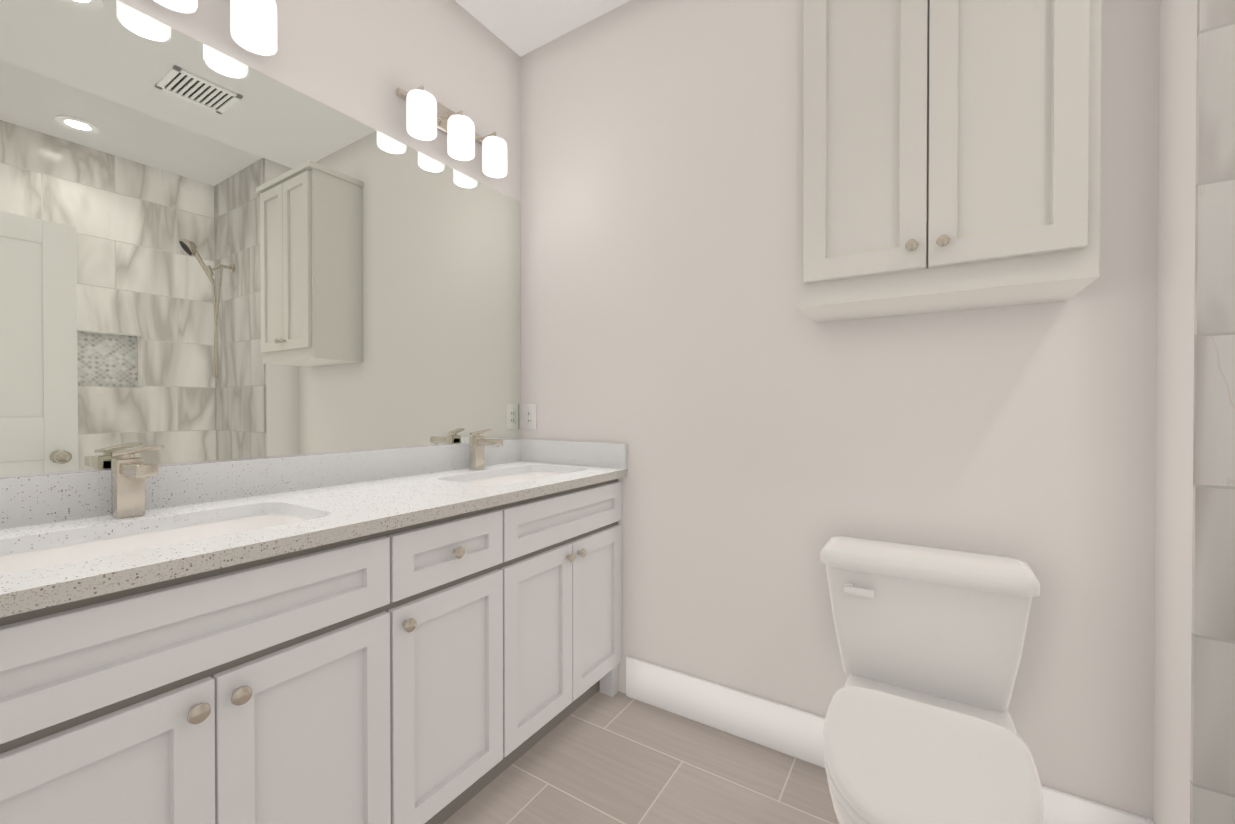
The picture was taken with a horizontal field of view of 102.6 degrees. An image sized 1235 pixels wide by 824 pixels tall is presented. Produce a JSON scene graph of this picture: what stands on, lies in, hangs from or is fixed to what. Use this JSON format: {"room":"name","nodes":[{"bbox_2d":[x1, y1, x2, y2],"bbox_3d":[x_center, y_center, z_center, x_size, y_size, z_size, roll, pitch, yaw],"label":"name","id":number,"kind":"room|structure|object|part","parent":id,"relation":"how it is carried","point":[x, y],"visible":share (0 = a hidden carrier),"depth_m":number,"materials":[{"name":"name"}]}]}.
{"room":"bathroom","nodes":[
{"label":"bathroom","id":0,"kind":"room"},
{"bbox_2d":[118,0,520,437],"bbox_3d":[-1.354,-0.238,0.942,0.120,2.745,3.459,0,1,32],"label":"wall","id":1,"kind":"structure","parent":0,"point":[361,61],"depth_m":1.72,"materials":[{"name":"white paint"}]},
{"bbox_2d":[153,0,276,55],"bbox_3d":[-1.056,-1.064,1.158,0.144,0.206,0.439,0,1,32],"label":"sconce","id":2,"kind":"object","parent":1,"relation":"attached to","point":[253,26],"visible":1,"depth_m":1.26,"materials":[{"name":"white glass"}]},
{"bbox_3d":[-1.038,-1.024,1.147,0.099,0.126,0.099,0,1,32],"label":"lamp shade","id":3,"kind":"part","parent":2,"relation":"part of","materials":[{"name":"white glass"}]},
{"bbox_3d":[-0.947,-1.026,1.290,0.099,0.126,0.099,0,1,32],"label":"lamp shade","id":4,"kind":"part","parent":2,"relation":"part of","materials":[{"name":"white glass"}]},
{"bbox_2d":[0,0,520,477],"bbox_3d":[-0.887,-0.410,1.558,0.008,1.078,1.652,0,1,32],"label":"mirror","id":5,"kind":"object","parent":1,"relation":"attached to","point":[208,254],"visible":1,"depth_m":1.29,"materials":[{"name":"clear glass"}]},
{"bbox_2d":[0,439,626,528],"bbox_3d":[-0.649,0.181,1.410,0.569,0.100,1.673,0,1,32],"label":"backsplash","id":6,"kind":"structure","parent":1,"relation":"attached to","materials":[{"name":"stone"}]},
{"bbox_2d":[396,85,506,177],"bbox_3d":[-0.606,-1.070,1.871,0.144,0.206,0.439,0,1,32],"label":"sconce","id":7,"kind":"object","parent":1,"relation":"attached to","point":[428,115],"visible":1,"depth_m":1.82,"materials":[{"name":"white glass"}]},
{"bbox_3d":[-0.678,-1.029,1.716,0.099,0.126,0.099,0,1,32],"label":"lamp shade","id":8,"kind":"part","parent":7,"relation":"part of","materials":[{"name":"white glass"}]},
{"bbox_3d":[-0.662,-1.123,1.906,0.011,0.100,0.110,0,1,32],"label":"plate","id":9,"kind":"part","parent":7,"relation":"part of","materials":[{"name":"silver metal"}]},
{"bbox_3d":[-0.587,-1.030,1.859,0.099,0.126,0.099,0,1,32],"label":"lamp shade","id":10,"kind":"part","parent":7,"relation":"part of","materials":[{"name":"white glass"}]},
{"bbox_3d":[-0.496,-1.031,2.003,0.099,0.126,0.099,0,1,32],"label":"lamp shade","id":11,"kind":"part","parent":7,"relation":"part of","materials":[{"name":"white glass"}]},
{"bbox_2d":[455,0,629,56],"bbox_3d":[-0.503,-1.647,0.440,2.244,0.080,3.539,0,1,32],"label":"ceiling","id":12,"kind":"structure","parent":0,"point":[520,28],"depth_m":2.03,"materials":[{"name":"white paint"}]},
{"bbox_2d":[443,690,838,823],"bbox_3d":[-0.057,1.180,0.180,3.300,0.080,3.539,0,1,32],"label":"floor","id":13,"kind":"structure","parent":0,"point":[618,757],"depth_m":1.52,"materials":[{"name":"tile"}]},
{"bbox_2d":[0,429,626,823],"bbox_3d":[-0.647,0.602,1.412,0.574,1.057,1.673,0,1,32],"label":"bathroom vanity","id":14,"kind":"object","parent":13,"relation":"on","point":[424,635],"visible":1,"depth_m":1.06,"materials":[{"name":"grey wood"}]},
{"bbox_3d":[-0.787,0.734,0.722,0.020,0.548,0.324,0,1,32],"label":"door","id":15,"kind":"part","parent":14,"relation":"part of","materials":[{"name":"white wood"}]},
{"bbox_2d":[112,445,163,455],"bbox_3d":[-1.080,0.086,1.117,0.058,0.021,0.085,0,1,32],"label":"lever","id":16,"kind":"object","parent":14,"relation":"on","point":[131,452],"depth_m":1.10,"materials":[{"name":"silver metal"}]},
{"bbox_3d":[-0.696,0.497,0.821,0.027,0.032,0.032,0,1,32],"label":"knob","id":17,"kind":"part","parent":14,"relation":"part of","materials":[{"name":"silver metal"}]},
{"bbox_3d":[-0.664,0.497,0.871,0.027,0.032,0.032,0,1,32],"label":"knob","id":18,"kind":"part","parent":14,"relation":"part of","materials":[{"name":"silver metal"}]},
{"bbox_3d":[-0.613,0.732,0.999,0.020,0.548,0.324,0,1,32],"label":"door","id":19,"kind":"part","parent":14,"relation":"part of","materials":[{"name":"white wood"}]},
{"bbox_2d":[0,462,626,617],"bbox_3d":[-0.649,0.246,1.411,0.569,0.030,1.673,0,1,32],"label":"countertop","id":20,"kind":"structure","parent":14,"relation":"on","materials":[{"name":"stone"}]},
{"bbox_2d":[111,457,158,518],"bbox_3d":[-1.046,0.168,1.076,0.145,0.130,0.048,0,1,32],"label":"faucet","id":21,"kind":"object","parent":20,"relation":"on","point":[128,474],"depth_m":1.08,"materials":[{"name":"silver metal"}]},
{"bbox_2d":[0,514,306,574],"bbox_3d":[-0.903,0.331,0.987,0.360,0.132,0.580,0,1,32],"label":"sink","id":22,"kind":"object","parent":20,"relation":"in","point":[64,551],"depth_m":1.06,"materials":[{"name":"white ceramic"}]},
{"bbox_2d":[469,429,502,469],"bbox_3d":[-0.503,0.148,1.941,0.152,0.157,0.085,0,1,32],"label":"faucet","id":23,"kind":"object","parent":20,"relation":"on","point":[477,443],"depth_m":1.93,"materials":[{"name":"silver metal"}]},
{"bbox_2d":[463,472,563,484],"bbox_3d":[-0.366,0.324,1.836,0.360,0.132,0.580,0,1,32],"label":"sink","id":24,"kind":"object","parent":20,"relation":"in","point":[501,478],"depth_m":2.00,"materials":[{"name":"white ceramic"}]},
{"bbox_3d":[-0.486,0.495,1.152,0.027,0.032,0.032,0,1,32],"label":"knob","id":25,"kind":"part","parent":14,"relation":"part of","materials":[{"name":"silver metal"}]},
{"bbox_3d":[-0.430,0.730,1.287,0.020,0.548,0.345,0,1,32],"label":"door","id":26,"kind":"part","parent":14,"relation":"part of","materials":[{"name":"white wood"}]},
{"bbox_3d":[-0.430,0.360,1.284,0.020,0.152,0.345,0,1,32],"label":"drawer","id":27,"kind":"part","parent":14,"relation":"part of","materials":[{"name":"white wood"}]},
{"bbox_3d":[-0.410,0.360,1.272,0.027,0.032,0.032,0,1,32],"label":"knob","id":28,"kind":"part","parent":14,"relation":"part of","materials":[{"name":"silver metal"}]},
{"bbox_3d":[-0.249,0.727,1.574,0.020,0.548,0.320,0,1,32],"label":"door","id":29,"kind":"part","parent":14,"relation":"part of","materials":[{"name":"white wood"}]},
{"bbox_3d":[-0.158,0.491,1.671,0.027,0.032,0.032,0,1,32],"label":"knob","id":30,"kind":"part","parent":14,"relation":"part of","materials":[{"name":"silver metal"}]},
{"bbox_3d":[-0.126,0.490,1.722,0.027,0.032,0.032,0,1,32],"label":"knob","id":31,"kind":"part","parent":14,"relation":"part of","materials":[{"name":"silver metal"}]},
{"bbox_3d":[-0.076,0.725,1.848,0.020,0.548,0.320,0,1,32],"label":"door","id":32,"kind":"part","parent":14,"relation":"part of","materials":[{"name":"white wood"}]},
{"bbox_2d":[820,536,1043,823],"bbox_3d":[0.676,0.759,1.119,0.478,0.747,0.743,0,1,32],"label":"toilet","id":33,"kind":"object","parent":13,"relation":"on","point":[918,727],"visible":1,"depth_m":1.18,"materials":[{"name":"white ceramic"}]},
{"bbox_3d":[0.639,0.476,1.312,0.072,0.020,0.013,0,1,32],"label":"lever","id":34,"kind":"part","parent":33,"relation":"part of","materials":[{"name":"white ceramic"}]},
{"bbox_3d":[0.683,0.933,1.108,0.366,0.400,0.710,0,1,32],"label":"bowl","id":35,"kind":"part","parent":33,"relation":"part of","materials":[{"name":"white ceramic"}]},
{"bbox_3d":[0.815,0.405,1.336,0.478,0.041,0.223,0,1,32],"label":"lid","id":36,"kind":"part","parent":33,"relation":"part of","materials":[{"name":"white ceramic"}]},
{"bbox_3d":[0.605,0.704,0.982,0.376,0.057,0.437,0,1,32],"label":"seat","id":37,"kind":"part","parent":33,"relation":"part of","materials":[{"name":"white ceramic"}]},
{"bbox_2d":[520,0,1159,819],"bbox_3d":[0.453,-0.245,1.775,2.044,2.745,0.120,0,1,32],"label":"wall","id":38,"kind":"structure","parent":0,"point":[724,388],"depth_m":1.64,"materials":[{"name":"white paint"}]},
{"bbox_2d":[525,404,536,429],"bbox_3d":[-0.393,0.022,2.235,0.070,0.115,0.008,0,1,32],"label":"electrical outlet plate","id":39,"kind":"object","parent":38,"relation":"attached to","point":[530,416],"visible":1,"depth_m":2.23,"materials":[{"name":"white plastic"}]},
{"bbox_2d":[626,656,1154,823],"bbox_3d":[0.603,1.053,1.487,1.472,0.155,0.222,0,1,32],"label":"baseboard","id":40,"kind":"structure","parent":38,"relation":"attached to","point":[790,731],"depth_m":1.69,"materials":[{"name":"white paint"}]},
{"bbox_2d":[796,0,1100,322],"bbox_3d":[0.805,-0.816,1.282,0.630,1.065,0.324,0,1,32],"label":"upper cabinet","id":41,"kind":"object","parent":38,"relation":"attached to","point":[948,155],"visible":1,"depth_m":1.16,"materials":[{"name":"white wood"}]},
{"bbox_3d":[0.619,-0.826,1.252,0.279,0.961,0.020,0,1,32],"label":"door","id":42,"kind":"part","parent":41,"relation":"part of","materials":[{"name":"white wood"}]},
{"bbox_3d":[0.700,-0.395,1.176,0.028,0.028,0.027,0,1,32],"label":"knob","id":43,"kind":"part","parent":41,"relation":"part of","materials":[{"name":"silver metal"}]},
{"bbox_3d":[0.752,-0.394,1.143,0.028,0.028,0.027,0,1,32],"label":"knob","id":44,"kind":"part","parent":41,"relation":"part of","materials":[{"name":"silver metal"}]},
{"bbox_3d":[0.858,-0.825,1.101,0.279,0.961,0.020,0,1,32],"label":"door","id":45,"kind":"part","parent":41,"relation":"part of","materials":[{"name":"white wood"}]},
{"bbox_2d":[1153,0,1196,823],"bbox_3d":[1.637,-0.238,0.910,0.882,2.745,0.316,0,1,32],"label":"wall","id":46,"kind":"structure","parent":0,"point":[1175,378],"depth_m":1.09,"materials":[{"name":"white paint"}]},
{"bbox_2d":[1190,0,1234,823],"bbox_3d":[1.498,-0.237,0.804,0.762,2.745,0.012,0,1,32],"label":"wall tile","id":47,"kind":"structure","parent":46,"relation":"attached to","point":[1212,769],"depth_m":0.99,"materials":[{"name":"tile"}]}
]}

